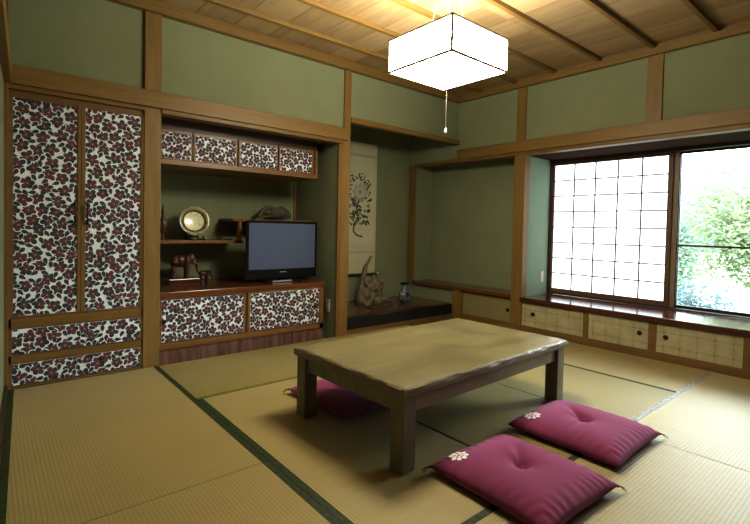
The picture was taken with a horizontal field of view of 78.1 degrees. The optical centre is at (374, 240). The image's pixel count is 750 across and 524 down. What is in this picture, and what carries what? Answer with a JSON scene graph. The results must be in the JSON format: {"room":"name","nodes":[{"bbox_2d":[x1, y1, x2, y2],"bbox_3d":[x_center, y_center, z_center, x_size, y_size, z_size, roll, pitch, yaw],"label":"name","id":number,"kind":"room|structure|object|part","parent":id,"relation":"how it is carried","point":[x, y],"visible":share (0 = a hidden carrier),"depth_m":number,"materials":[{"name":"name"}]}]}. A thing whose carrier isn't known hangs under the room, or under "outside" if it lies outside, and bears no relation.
{"room":"traditional dwelling","nodes":[
{"label":"traditional dwelling","id":0,"kind":"room"},
{"bbox_2d":[0,64,3,407],"bbox_3d":[-1.988,-0.350,2.350,0.185,2.680,3.000,0,2,-40],"label":"wall","id":1,"kind":"structure","parent":0,"point":[1,75],"depth_m":2.59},
{"bbox_2d":[0,386,7,463],"bbox_3d":[-1.660,0.967,2.027,0.033,0.080,1.994,0,2,-37],"label":"baseboard","id":2,"kind":"structure","parent":1,"relation":"attached to","point":[5,389],"depth_m":2.42,"materials":[{"name":"brown wood"}]},
{"bbox_2d":[0,0,10,81],"bbox_3d":[-1.604,-0.971,1.971,0.048,0.115,1.975,0,2,-37],"label":"trim","id":3,"kind":"structure","parent":1,"relation":"attached to","point":[5,57],"depth_m":2.22,"materials":[{"name":"brown wood"}]},
{"bbox_2d":[4,0,7,386],"bbox_3d":[-2.244,-0.333,2.802,0.035,2.610,0.040,0,2,-40],"label":"trim","id":4,"kind":"structure","parent":1,"relation":"attached to","point":[5,83],"depth_m":2.80,"materials":[{"name":"brown wood"}]},
{"bbox_2d":[11,337,324,389],"bbox_3d":[0.194,1.091,2.488,6.500,0.110,5.700,0,2,-40],"label":"floor","id":5,"kind":"structure","parent":0,"point":[322,337],"depth_m":3.21,"materials":[{"name":"wood"}]},
{"bbox_2d":[8,89,143,389],"bbox_3d":[-2.112,-0.008,3.261,0.757,1.842,0.572,0,2,-40],"label":"closet","id":6,"kind":"object","parent":5,"relation":"on","point":[76,167],"visible":1,"depth_m":3.03,"materials":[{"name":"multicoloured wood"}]},
{"bbox_3d":[-2.092,-0.201,2.943,0.335,1.346,0.007,0,2,-40],"label":"floral panel","id":7,"kind":"part","parent":6,"relation":"part of","materials":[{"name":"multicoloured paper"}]},
{"bbox_3d":[-2.090,-0.201,2.950,0.360,1.366,0.022,0,2,-40],"label":"door","id":8,"kind":"part","parent":6,"relation":"part of","materials":[{"name":"multicoloured paper"}]},
{"bbox_3d":[-1.973,0.835,3.099,0.728,0.139,0.018,0,2,-40],"label":"drawer","id":9,"kind":"part","parent":6,"relation":"part of","materials":[{"name":"multicoloured paper"}]},
{"bbox_3d":[-1.963,-0.178,3.028,0.012,0.150,0.037,0,2,-40],"label":"handle","id":10,"kind":"part","parent":6,"relation":"part of","materials":[{"name":"metal"}]},
{"bbox_3d":[-1.969,0.631,3.093,0.728,0.165,0.018,0,2,-40],"label":"drawer","id":11,"kind":"part","parent":6,"relation":"part of","materials":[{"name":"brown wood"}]},
{"bbox_3d":[-1.911,-0.178,3.072,0.012,0.150,0.037,0,2,-40],"label":"handle","id":12,"kind":"part","parent":6,"relation":"part of","materials":[{"name":"metal"}]},
{"bbox_3d":[-1.811,-0.202,3.185,0.366,1.366,0.022,0,2,-40],"label":"door","id":13,"kind":"part","parent":6,"relation":"part of","materials":[{"name":"multicoloured paper"}]},
{"bbox_3d":[-1.802,-0.202,3.187,0.336,1.346,0.007,0,2,-40],"label":"floral panel","id":14,"kind":"part","parent":6,"relation":"part of","materials":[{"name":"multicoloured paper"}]},
{"bbox_2d":[0,366,267,523],"bbox_3d":[-1.399,0.977,2.422,0.950,0.052,1.735,0,2,-40],"label":"mat","id":15,"kind":"object","parent":5,"relation":"on","point":[78,451],"visible":0.79,"depth_m":2.15,"materials":[{"name":"beige wicker"}]},
{"bbox_2d":[84,460,341,523],"bbox_3d":[-0.314,1.038,1.064,1.040,0.052,1.737,0,2,-40],"label":"mat","id":16,"kind":"object","parent":5,"relation":"on","point":[261,493],"visible":1,"depth_m":1.73,"materials":[{"name":"beige wicker"}]},
{"bbox_2d":[159,277,324,365],"bbox_3d":[-1.281,0.668,4.209,1.490,0.575,0.720,0,2,-40],"label":"base cabinet","id":17,"kind":"object","parent":5,"relation":"on","point":[219,316],"visible":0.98,"depth_m":3.88,"materials":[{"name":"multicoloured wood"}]},
{"bbox_3d":[-1.362,0.615,3.700,0.651,0.319,0.007,0,2,-40],"label":"floral panel","id":18,"kind":"part","parent":17,"relation":"part of","materials":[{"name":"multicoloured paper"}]},
{"bbox_3d":[-1.357,0.612,3.715,0.683,0.337,0.011,0,2,-40],"label":"sliding door","id":19,"kind":"part","parent":17,"relation":"part of","materials":[{"name":"brown wood"}]},
{"bbox_3d":[-1.078,0.899,3.961,1.480,0.135,0.018,0,2,-40],"label":"kick panel","id":20,"kind":"part","parent":17,"relation":"part of","materials":[{"name":"brown wood"}]},
{"bbox_2d":[160,277,324,297],"bbox_3d":[-1.275,0.398,4.202,1.490,0.035,0.720,0,2,-40],"label":"countertop","id":21,"kind":"structure","parent":17,"relation":"on","point":[237,284],"depth_m":3.96,"materials":[{"name":"brown wood"}]},
{"bbox_2d":[162,276,199,285],"bbox_3d":[-1.686,0.351,4.023,0.260,0.050,0.200,0,2,-40],"label":"display base","id":22,"kind":"object","parent":21,"relation":"on","point":[165,280],"visible":1,"depth_m":3.96,"materials":[{"name":"red wood"}]},
{"bbox_2d":[167,253,198,278],"bbox_3d":[-1.668,0.220,4.027,0.260,0.214,0.115,0,2,-31],"label":"elephant figurine","id":23,"kind":"object","parent":22,"relation":"on","point":[184,261],"visible":1,"depth_m":3.99,"materials":[{"name":"red wood"}]},
{"bbox_2d":[198,269,211,281],"bbox_3d":[-1.541,0.320,4.198,0.059,0.109,0.133,3,2,44],"label":"elephant figurine","id":24,"kind":"object","parent":21,"relation":"on","point":[205,273],"visible":0.95,"depth_m":4.18,"materials":[{"name":"red wood"}]},
{"bbox_2d":[245,220,316,282],"bbox_3d":[-0.882,0.102,4.364,0.740,0.565,0.186,0,2,-40],"label":"television","id":25,"kind":"object","parent":21,"relation":"on","point":[275,251],"visible":1,"depth_m":4.31,"materials":[{"name":"black plastic"}]},
{"bbox_3d":[-0.807,0.612,4.162,0.725,0.337,0.011,0,2,-40],"label":"sliding door","id":26,"kind":"part","parent":17,"relation":"part of","materials":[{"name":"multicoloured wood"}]},
{"bbox_3d":[-0.798,0.615,4.158,0.693,0.319,0.007,0,2,-40],"label":"floral panel","id":27,"kind":"part","parent":17,"relation":"part of","materials":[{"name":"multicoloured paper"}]},
{"bbox_2d":[159,335,351,399],"bbox_3d":[-0.667,0.959,3.632,1.722,0.052,0.826,0,2,-40],"label":"mat","id":28,"kind":"object","parent":5,"relation":"on","point":[218,375],"visible":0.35,"depth_m":3.32,"materials":[{"name":"beige wicker"}]},
{"bbox_2d":[198,376,491,523],"bbox_3d":[-0.185,1.005,2.368,0.833,0.052,1.727,0,2,-40],"label":"mat","id":29,"kind":"object","parent":5,"relation":"on","point":[342,464],"visible":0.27,"depth_m":2.10,"materials":[{"name":"beige wicker"}]},
{"bbox_2d":[283,379,383,418],"bbox_3d":[-0.166,0.931,2.848,0.578,0.068,0.595,0,2,-41],"label":"floor cushion","id":30,"kind":"object","parent":29,"relation":"on","point":[343,403],"visible":0.4,"depth_m":2.64,"materials":[{"name":"fabric"}]},
{"bbox_2d":[349,325,412,336],"bbox_3d":[0.581,0.973,4.141,0.838,0.052,1.655,0,2,-40],"label":"mat","id":31,"kind":"object","parent":5,"relation":"on","point":[404,326],"visible":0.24,"depth_m":4.68,"materials":[{"name":"beige wicker"}]},
{"bbox_2d":[416,382,576,458],"bbox_3d":[0.475,1.005,2.923,0.887,0.050,1.727,0,2,-40],"label":"mat","id":32,"kind":"object","parent":5,"relation":"on","point":[473,417],"visible":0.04,"depth_m":2.62,"materials":[{"name":"beige wicker"}]},
{"bbox_2d":[294,318,567,475],"bbox_3d":[0.371,0.792,2.728,1.444,0.378,0.864,0,2,-41],"label":"table","id":33,"kind":"object","parent":32,"relation":"on","point":[406,370],"visible":0.99,"depth_m":2.44,"materials":[{"name":"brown wood"}]},
{"bbox_3d":[-0.379,0.805,2.569,0.080,0.328,0.080,0,2,-41],"label":"leg","id":34,"kind":"part","parent":33,"relation":"part of","materials":[{"name":"brown wood"}]},
{"bbox_3d":[0.121,0.832,2.005,0.080,0.328,0.080,0,2,-41],"label":"leg","id":35,"kind":"part","parent":33,"relation":"part of","materials":[{"name":"brown wood"}]},
{"bbox_3d":[1.120,0.830,2.888,0.080,0.328,0.080,0,2,-41],"label":"leg","id":36,"kind":"part","parent":33,"relation":"part of","materials":[{"name":"brown wood"}]},
{"bbox_2d":[508,400,666,466],"bbox_3d":[1.096,0.958,2.394,0.552,0.095,0.585,0,2,-41],"label":"floor cushion","id":37,"kind":"object","parent":32,"relation":"on","point":[606,437],"visible":1,"depth_m":2.28,"materials":[{"name":"fabric"}]},
{"bbox_2d":[564,342,591,355],"bbox_3d":[1.222,0.976,4.606,0.737,0.050,1.542,0,2,-40],"label":"mat","id":38,"kind":"object","parent":5,"relation":"on","point":[572,347],"visible":0.14,"depth_m":4.18,"materials":[{"name":"beige wicker"}]},
{"bbox_2d":[495,363,676,419],"bbox_3d":[1.404,1.019,3.163,0.838,0.052,0.897,0,2,-40],"label":"mat","id":39,"kind":"object","parent":5,"relation":"on","point":[619,396],"visible":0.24,"depth_m":3.09,"materials":[{"name":"beige wicker"}]},
{"bbox_2d":[461,440,749,523],"bbox_3d":[0.954,1.051,1.635,1.632,0.052,0.858,0,2,-40],"label":"mat","id":40,"kind":"object","parent":5,"relation":"on","point":[663,483],"visible":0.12,"depth_m":1.88,"materials":[{"name":"beige wicker"}]},
{"bbox_2d":[421,434,626,523],"bbox_3d":[0.607,0.960,1.920,0.567,0.095,0.609,0,2,-39],"label":"floor cushion","id":41,"kind":"object","parent":40,"relation":"on","point":[533,484],"visible":1,"depth_m":1.82,"materials":[{"name":"fabric"}]},
{"bbox_2d":[564,347,708,390],"bbox_3d":[2.008,1.019,3.672,0.737,0.050,0.897,0,2,-40],"label":"mat","id":42,"kind":"object","parent":5,"relation":"on","point":[670,376],"visible":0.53,"depth_m":3.61,"materials":[{"name":"beige wicker"}]},
{"bbox_2d":[631,371,749,471],"bbox_3d":[2.219,1.050,2.700,1.667,0.052,0.858,0,2,-40],"label":"mat","id":43,"kind":"object","parent":5,"relation":"on","point":[709,417],"visible":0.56,"depth_m":2.63,"materials":[{"name":"beige wicker"}]},
{"bbox_2d":[8,0,458,139],"bbox_3d":[-0.646,-1.315,4.158,4.228,0.790,0.055,0,2,-40],"label":"wall","id":44,"kind":"structure","parent":0,"point":[103,40],"depth_m":3.56,"materials":[{"name":"green paint"}]},
{"bbox_2d":[8,83,144,110],"bbox_3d":[-1.949,-0.935,3.039,0.792,0.030,0.055,0,2,-40],"label":"trim","id":45,"kind":"structure","parent":44,"relation":"attached to","point":[10,85],"depth_m":3.00,"materials":[{"name":"brown wood"}]},
{"bbox_2d":[139,11,161,368],"bbox_3d":[-1.641,-0.335,3.376,0.113,2.610,0.120,0,2,-40],"label":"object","id":46,"kind":"structure","parent":44,"relation":"attached to","point":[152,21],"depth_m":3.33,"materials":[{"name":"brown wood"}]},
{"bbox_2d":[4,63,348,140],"bbox_3d":[-1.253,-1.008,3.596,2.575,0.115,0.055,0,2,-40],"label":"trim","id":47,"kind":"structure","parent":44,"relation":"attached to","point":[20,74],"depth_m":3.32,"materials":[{"name":"brown wood"}]},
{"bbox_2d":[161,109,343,143],"bbox_3d":[-0.952,-0.935,3.906,1.625,0.034,0.112,0,2,-40],"label":"trim","id":48,"kind":"structure","parent":44,"relation":"attached to","point":[164,113],"depth_m":3.77,"materials":[{"name":"brown wood"}]},
{"bbox_2d":[106,0,461,103],"bbox_3d":[-0.603,-1.663,4.106,4.228,0.090,0.065,0,2,-40],"label":"trim","id":49,"kind":"structure","parent":44,"relation":"attached to","point":[167,11],"depth_m":3.86,"materials":[{"name":"brown wood"}]},
{"bbox_2d":[334,143,341,336],"bbox_3d":[-0.354,0.025,4.418,0.036,1.890,0.028,0,2,-40],"label":"trim","id":50,"kind":"structure","parent":44,"relation":"attached to","point":[339,154],"depth_m":4.41,"materials":[{"name":"brown wood"}]},
{"bbox_2d":[338,142,350,335],"bbox_3d":[-0.324,0.014,4.487,0.102,1.910,0.100,0,2,-40],"label":"trim","id":51,"kind":"structure","parent":44,"relation":"attached to","point":[346,147],"depth_m":4.45,"materials":[{"name":"brown wood"}]},
{"bbox_2d":[343,70,351,142],"bbox_3d":[-0.287,-1.291,4.460,0.075,0.700,0.096,0,2,-40],"label":"trim","id":52,"kind":"structure","parent":44,"relation":"attached to","point":[347,74],"depth_m":4.42,"materials":[{"name":"brown wood"}]},
{"bbox_2d":[351,117,459,144],"bbox_3d":[0.370,-1.160,4.987,1.606,0.050,0.065,0,2,-40],"label":"trim","id":53,"kind":"structure","parent":44,"relation":"attached to","point":[355,121],"depth_m":4.88,"materials":[{"name":"brown wood"}]},
{"bbox_2d":[160,142,337,337],"bbox_3d":[-1.242,-0.070,4.240,1.760,2.050,0.850,0,2,-40],"label":"wall niche","id":54,"kind":"object","parent":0,"point":[220,197],"visible":0.16,"depth_m":4.51,"materials":[{"name":"green paint"}]},
{"bbox_2d":[160,219,311,243],"bbox_3d":[-1.361,-0.091,4.362,1.585,0.224,0.350,0,2,-40],"label":"shelf","id":55,"kind":"object","parent":54,"relation":"attached to","point":[239,221],"visible":0.73,"depth_m":4.20,"materials":[{"name":"brown wood"}]},
{"bbox_2d":[160,204,167,239],"bbox_3d":[-1.776,-0.153,3.872,0.080,0.302,0.080,0,2,-40],"label":"ornament","id":56,"kind":"object","parent":55,"relation":"on","point":[163,221],"visible":0.84,"depth_m":3.86,"materials":[{"name":"red wood"}]},
{"bbox_2d":[184,232,205,239],"bbox_3d":[-1.604,-0.073,4.119,0.122,0.136,0.190,0,2,-40],"label":"plate stand","id":57,"kind":"object","parent":55,"relation":"on","point":[185,232],"visible":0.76,"depth_m":4.15,"materials":[{"name":"black paint"}]},
{"bbox_2d":[179,206,209,234],"bbox_3d":[-1.600,-0.174,4.094,0.260,0.255,0.074,0,2,-33],"label":"decorative plate","id":58,"kind":"object","parent":57,"relation":"on","point":[193,220],"visible":1,"depth_m":4.10,"materials":[{"name":"ceramic"}]},
{"bbox_2d":[257,205,290,218],"bbox_3d":[-1.012,-0.284,4.665,0.378,0.138,0.076,0,2,-40],"label":"stone","id":59,"kind":"object","parent":55,"relation":"on","point":[280,212],"visible":1,"depth_m":4.64,"materials":[{"name":"stone"}]},
{"bbox_2d":[161,117,317,182],"bbox_3d":[-1.296,-0.782,4.207,1.465,0.363,0.580,0,2,-40],"label":"upper cabinet","id":60,"kind":"object","parent":54,"relation":"attached to","point":[188,147],"visible":0.98,"depth_m":3.96,"materials":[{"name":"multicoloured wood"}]},
{"bbox_3d":[-1.554,-0.739,3.618,0.223,0.202,0.007,0,2,-40],"label":"floral panel","id":61,"kind":"part","parent":60,"relation":"part of","materials":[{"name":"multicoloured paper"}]},
{"bbox_3d":[-1.562,-0.746,3.628,0.247,0.226,0.018,0,2,-40],"label":"sliding door","id":62,"kind":"part","parent":60,"relation":"part of","materials":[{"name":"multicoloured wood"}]},
{"bbox_3d":[-1.320,-0.746,3.832,0.365,0.226,0.018,0,2,-40],"label":"sliding door","id":63,"kind":"part","parent":60,"relation":"part of","materials":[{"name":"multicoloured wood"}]},
{"bbox_3d":[-1.312,-0.740,3.821,0.341,0.202,0.007,0,2,-40],"label":"floral panel","id":64,"kind":"part","parent":60,"relation":"part of","materials":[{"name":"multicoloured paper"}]},
{"bbox_3d":[-1.300,-0.918,4.211,1.465,0.093,0.560,0,2,-40],"label":"rail","id":65,"kind":"part","parent":60,"relation":"part of","materials":[{"name":"brown wood"}]},
{"bbox_3d":[-1.028,-0.746,4.078,0.370,0.226,0.018,0,2,-40],"label":"sliding door","id":66,"kind":"part","parent":60,"relation":"part of","materials":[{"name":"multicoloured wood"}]},
{"bbox_3d":[-1.019,-0.740,4.068,0.346,0.202,0.007,0,2,-40],"label":"floral panel","id":67,"kind":"part","parent":60,"relation":"part of","materials":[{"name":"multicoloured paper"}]},
{"bbox_3d":[-0.741,-0.747,4.319,0.360,0.226,0.018,0,2,-40],"label":"sliding door","id":68,"kind":"part","parent":60,"relation":"part of","materials":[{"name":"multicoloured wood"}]},
{"bbox_3d":[-0.732,-0.740,4.309,0.336,0.202,0.007,0,2,-40],"label":"floral panel","id":69,"kind":"part","parent":60,"relation":"part of","materials":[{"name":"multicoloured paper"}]},
{"bbox_2d":[293,182,296,220],"bbox_3d":[-0.866,-0.295,4.984,0.025,1.375,0.020,0,2,-40],"label":"trim","id":70,"kind":"structure","parent":54,"relation":"attached to","point":[295,183],"depth_m":4.97,"materials":[{"name":"brown wood"}]},
{"bbox_2d":[326,299,329,311],"bbox_3d":[-0.461,0.635,4.515,0.011,0.120,0.065,0,2,-40],"label":"wall outlet","id":71,"kind":"object","parent":54,"relation":"attached to","point":[327,300],"visible":1,"depth_m":4.50,"materials":[{"name":"beige plastic"}]},
{"bbox_2d":[348,124,410,300],"bbox_3d":[0.041,-0.322,5.354,1.638,2.550,0.820,0,2,-40],"label":"wall","id":72,"kind":"structure","parent":0,"point":[393,150],"depth_m":5.93,"materials":[{"name":"green paint"}]},
{"bbox_2d":[348,131,378,275],"bbox_3d":[-0.187,-0.438,5.572,0.640,1.746,0.036,0,2,-40],"label":"scroll","id":73,"kind":"object","parent":72,"relation":"hanging from","point":[363,160],"visible":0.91,"depth_m":5.61,"materials":[{"name":"paper"}]},
{"bbox_2d":[349,173,371,236],"bbox_3d":[-0.190,-0.424,5.573,0.397,0.778,0.005,0,2,-40],"label":"painting","id":74,"kind":"object","parent":73,"relation":"attached to","point":[360,208],"depth_m":5.59,"materials":[{"name":"beige paper"}]},
{"bbox_3d":[-0.189,-1.161,5.546,0.575,0.025,0.012,0,2,-40],"label":"rod","id":75,"kind":"part","parent":73,"relation":"part of","materials":[{"name":"fabric"}]},
{"bbox_2d":[347,295,448,315],"bbox_3d":[0.048,0.761,5.371,1.606,0.043,0.740,0,2,-40],"label":"platform","id":76,"kind":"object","parent":72,"relation":"attached to","point":[352,308],"depth_m":5.30,"materials":[{"name":"brown wood"}]},
{"bbox_2d":[357,255,392,307],"bbox_3d":[0.022,0.454,5.258,0.521,0.570,0.183,0,2,-40],"label":"driftwood root","id":77,"kind":"object","parent":76,"relation":"on","point":[369,293],"visible":1,"depth_m":5.14,"materials":[{"name":"brown wood"}]},
{"bbox_2d":[398,282,409,302],"bbox_3d":[0.349,0.624,5.487,0.144,0.238,0.144,0,2,-40],"label":"vase","id":78,"kind":"object","parent":76,"relation":"on","point":[404,295],"visible":1,"depth_m":5.44,"materials":[{"name":"blue ceramic"}]},
{"bbox_2d":[347,314,450,334],"bbox_3d":[0.289,0.920,5.041,1.548,0.095,0.086,0,2,-40],"label":"trim","id":79,"kind":"structure","parent":72,"relation":"attached to","point":[433,319],"depth_m":5.00,"materials":[{"name":"brown wood"}]},
{"bbox_2d":[347,303,451,329],"bbox_3d":[0.292,0.813,5.036,1.548,0.120,0.090,0,2,-40],"label":"trim","id":80,"kind":"structure","parent":72,"relation":"attached to","point":[405,314],"depth_m":4.93,"materials":[{"name":"black paint"}]},
{"bbox_2d":[156,0,749,94],"bbox_3d":[0.256,-1.667,2.412,6.500,0.050,5.700,0,2,-40],"label":"ceiling","id":81,"kind":"structure","parent":0,"point":[659,21],"depth_m":3.51,"materials":[{"name":"brown wood"}]},
{"bbox_2d":[205,0,482,91],"bbox_3d":[-0.392,-1.680,3.854,4.166,0.033,0.034,0,2,-40],"label":"trim","id":82,"kind":"structure","parent":81,"relation":"attached to","point":[223,3],"depth_m":3.68,"materials":[{"name":"brown wood"}]},
{"bbox_2d":[296,0,516,82],"bbox_3d":[-0.111,-1.664,3.521,4.166,0.033,0.034,0,2,-40],"label":"trim","id":83,"kind":"structure","parent":81,"relation":"attached to","point":[313,3],"depth_m":3.48,"materials":[{"name":"brown wood"}]},
{"bbox_2d":[388,0,508,133],"bbox_3d":[0.440,-1.146,2.800,0.511,1.000,0.511,0,2,-40],"label":"pendant lamp","id":84,"kind":"object","parent":81,"relation":"hanging from","point":[449,51],"visible":1,"depth_m":2.67,"materials":[{"name":"white paper"}]},
{"bbox_3d":[0.439,-1.113,2.801,0.496,0.194,0.496,0,2,-40],"label":"lamp shade","id":85,"kind":"part","parent":84,"relation":"part of","materials":[{"name":"white paper"}]},
{"bbox_3d":[0.439,-1.113,2.801,0.511,0.201,0.511,0,2,-40],"label":"frame","id":86,"kind":"part","parent":84,"relation":"part of","materials":[{"name":"brown wood"}]},
{"bbox_2d":[390,0,556,72],"bbox_3d":[0.169,-1.649,3.187,4.166,0.033,0.034,0,2,-40],"label":"trim","id":87,"kind":"structure","parent":81,"relation":"attached to","point":[404,3],"depth_m":3.41,"materials":[{"name":"brown wood"}]},
{"bbox_2d":[485,0,601,61],"bbox_3d":[0.450,-1.633,2.854,4.166,0.033,0.034,0,2,-40],"label":"trim","id":88,"kind":"structure","parent":81,"relation":"attached to","point":[505,7],"depth_m":3.55,"materials":[{"name":"brown wood"}]},
{"bbox_2d":[582,0,655,47],"bbox_3d":[0.195,-1.617,2.070,5.566,0.033,0.034,0,2,-40],"label":"trim","id":89,"kind":"structure","parent":81,"relation":"attached to","point":[597,6],"depth_m":3.42,"materials":[{"name":"brown wood"}]},
{"bbox_2d":[681,0,718,31],"bbox_3d":[0.475,-1.602,1.736,5.566,0.033,0.034,0,2,-40],"label":"trim","id":90,"kind":"structure","parent":81,"relation":"attached to","point":[690,4],"depth_m":3.27,"materials":[{"name":"brown wood"}]},
{"bbox_2d":[418,157,550,298],"bbox_3d":[2.102,-0.359,4.745,0.572,2.750,4.400,0,2,-40],"label":"wall","id":91,"kind":"structure","parent":0,"point":[466,209],"depth_m":5.63,"materials":[{"name":"green paint"}]},
{"bbox_2d":[412,279,510,297],"bbox_3d":[1.085,0.569,5.588,0.344,0.037,1.468,0,2,-40],"label":"shelf","id":92,"kind":"object","parent":91,"relation":"attached to","point":[506,293],"visible":0.76,"depth_m":5.48,"materials":[{"name":"brown wood"}]},
{"bbox_2d":[461,292,509,322],"bbox_3d":[1.343,0.747,5.285,0.300,0.259,0.654,0,2,-40],"label":"lower cabinet","id":93,"kind":"object","parent":91,"relation":"attached to","point":[477,305],"visible":0.91,"depth_m":5.17,"materials":[{"name":"brown wood"}]},
{"bbox_2d":[540,271,543,281],"bbox_3d":[1.839,0.400,5.095,0.055,0.120,0.012,0,2,-40],"label":"wall switch","id":94,"kind":"object","parent":91,"relation":"attached to","point":[541,272],"visible":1,"depth_m":5.09,"materials":[{"name":"beige plastic"}]},
{"bbox_2d":[519,293,749,336],"bbox_3d":[2.518,0.656,4.034,0.552,0.042,2.504,0,2,-40],"label":"trim","id":95,"kind":"structure","parent":91,"relation":"attached to","point":[730,325],"depth_m":4.04,"materials":[{"name":"red wood"}]},
{"bbox_2d":[520,301,749,370],"bbox_3d":[2.419,0.806,4.003,0.300,0.259,2.434,0,2,-40],"label":"lower cabinet","id":96,"kind":"object","parent":91,"relation":"attached to","point":[707,346],"visible":0.97,"depth_m":3.93,"materials":[{"name":"brown wood"}]},
{"bbox_3d":[1.748,0.780,4.589,0.012,0.234,0.646,0,2,-40],"label":"sliding door","id":97,"kind":"part","parent":96,"relation":"part of","materials":[{"name":"beige paper"}]},
{"bbox_3d":[2.152,0.802,4.109,0.012,0.234,0.509,0,2,-40],"label":"sliding door","id":98,"kind":"part","parent":96,"relation":"part of","materials":[{"name":"beige paper"}]},
{"bbox_3d":[2.541,0.823,3.647,0.012,0.234,0.580,0,2,-40],"label":"sliding door","id":99,"kind":"part","parent":96,"relation":"part of","materials":[{"name":"beige paper"}]},
{"bbox_2d":[531,131,749,160],"bbox_3d":[2.656,-0.857,4.087,0.572,0.035,2.515,0,2,-40],"label":"trim","id":100,"kind":"structure","parent":91,"relation":"attached to","point":[743,135],"depth_m":4.14,"materials":[{"name":"brown wood"}]},
{"bbox_2d":[546,140,749,319],"bbox_3d":[2.781,-0.104,4.227,0.100,1.478,2.515,0,2,-40],"label":"window","id":101,"kind":"structure","parent":91,"relation":"in","point":[678,162],"depth_m":4.25,"materials":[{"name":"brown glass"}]},
{"bbox_2d":[549,152,674,306],"bbox_3d":[2.349,-0.118,4.706,0.025,1.426,1.175,0,2,-40],"label":"screen","id":102,"kind":"object","parent":101,"relation":"attached to","point":[611,223],"visible":1,"depth_m":4.64,"materials":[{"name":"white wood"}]},
{"bbox_3d":[2.394,-0.117,4.715,0.024,1.430,1.220,0,2,-40],"label":"sash","id":103,"kind":"part","parent":101,"relation":"part of","materials":[{"name":"brown wood"}]},
{"bbox_3d":[3.195,-0.073,3.791,0.024,1.430,1.263,0,2,-40],"label":"sash","id":104,"kind":"part","parent":101,"relation":"part of","materials":[{"name":"brown wood"}]},
{"bbox_2d":[407,33,749,318],"bbox_3d":[2.228,-0.303,4.089,0.080,2.680,5.430,0,2,-40],"label":"wall","id":105,"kind":"structure","parent":0,"point":[711,77],"depth_m":4.23,"materials":[{"name":"green paint"}]},
{"bbox_2d":[407,165,416,279],"bbox_3d":[0.485,-0.227,6.072,0.035,1.500,0.100,0,2,-40],"label":"trim","id":106,"kind":"structure","parent":105,"relation":"attached to","point":[413,170],"depth_m":6.05,"materials":[{"name":"brown wood"}]},
{"bbox_2d":[415,159,457,167],"bbox_3d":[0.789,-0.958,5.774,0.110,0.040,0.695,0,2,-40],"label":"trim","id":107,"kind":"structure","parent":105,"relation":"attached to","point":[452,161],"depth_m":5.72,"materials":[{"name":"brown wood"}]},
{"bbox_2d":[452,289,462,318],"bbox_3d":[0.974,0.778,5.477,0.053,0.385,0.110,0,2,-40],"label":"trim","id":108,"kind":"structure","parent":105,"relation":"attached to","point":[457,294],"depth_m":5.45,"materials":[{"name":"brown wood"}]},
{"bbox_2d":[510,155,530,324],"bbox_3d":[1.534,0.054,4.899,0.100,1.890,0.128,0,2,-40],"label":"trim","id":109,"kind":"structure","parent":105,"relation":"attached to","point":[522,162],"depth_m":4.86,"materials":[{"name":"brown wood"}]},
{"bbox_2d":[516,87,527,140],"bbox_3d":[1.566,-1.320,4.862,0.096,0.580,0.107,0,2,-40],"label":"trim","id":110,"kind":"structure","parent":105,"relation":"attached to","point":[522,92],"depth_m":4.83,"materials":[{"name":"brown wood"}]},
{"bbox_2d":[457,107,749,163],"bbox_3d":[2.465,-0.928,3.717,0.055,0.115,4.600,0,2,-40],"label":"trim","id":111,"kind":"structure","parent":105,"relation":"attached to","point":[742,115],"depth_m":4.05,"materials":[{"name":"brown wood"}]},
{"bbox_2d":[460,19,749,102],"bbox_3d":[2.486,-1.582,3.684,0.065,0.090,4.570,0,2,-40],"label":"trim","id":112,"kind":"structure","parent":105,"relation":"attached to","point":[743,27],"depth_m":4.04,"materials":[{"name":"brown wood"}]},
{"bbox_2d":[461,314,749,379],"bbox_3d":[2.461,0.998,3.731,0.026,0.108,4.490,0,2,-40],"label":"baseboard","id":113,"kind":"structure","parent":105,"relation":"attached to","point":[709,367],"depth_m":4.03,"materials":[{"name":"brown wood"}]},
{"bbox_2d":[646,53,664,121],"bbox_3d":[2.376,-1.276,3.900,0.096,0.580,0.120,0,2,-40],"label":"trim","id":114,"kind":"structure","parent":105,"relation":"attached to","point":[655,76],"depth_m":3.86,"materials":[{"name":"brown wood"}]},
{"label":"outside","id":115,"kind":"structure","parent":0,"visible":0},
{"bbox_2d":[557,252,749,319],"bbox_3d":[22.502,1.448,23.699,55.050,0.100,80.000,0,2,-40],"label":"garden","id":116,"kind":"object","parent":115,"point":[741,297],"depth_m":13.09,"materials":[{"name":"green plant"}]},
{"bbox_2d":[595,280,739,316],"bbox_3d":[3.325,0.935,5.391,1.072,1.099,2.011,0,2,-40],"label":"shrub","id":117,"kind":"object","parent":116,"relation":"on","point":[683,299],"visible":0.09,"depth_m":5.03,"materials":[{"name":"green plant"}]},
{"bbox_2d":[678,206,715,296],"bbox_3d":[5.964,0.344,9.563,2.026,2.161,1.797,0,2,-40],"label":"tree","id":118,"kind":"object","parent":116,"relation":"on","point":[685,253],"visible":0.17,"depth_m":9.14,"materials":[{"name":"green plant"}]},
{"bbox_2d":[680,162,749,293],"bbox_3d":[5.197,0.149,6.437,1.600,2.689,2.348,1,2,1],"label":"tree","id":119,"kind":"object","parent":116,"relation":"on","point":[738,226],"visible":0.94,"depth_m":6.51,"materials":[{"name":"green plant"}]},
{"bbox_2d":[681,160,749,251],"bbox_3d":[33.557,-3.190,39.327,6.000,8.800,70.000,0,2,-40],"label":"hill","id":120,"kind":"structure","parent":116,"relation":"on","point":[702,165],"depth_m":44.15,"materials":[{"name":"green plant"}]},
{"bbox_2d":[693,148,749,258],"bbox_3d":[9.498,-0.504,9.980,2.689,3.989,4.469,0,2,-40],"label":"tree","id":121,"kind":"object","parent":116,"relation":"on","point":[720,171],"visible":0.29,"depth_m":10.87,"materials":[{"name":"green plant"}]}
]}

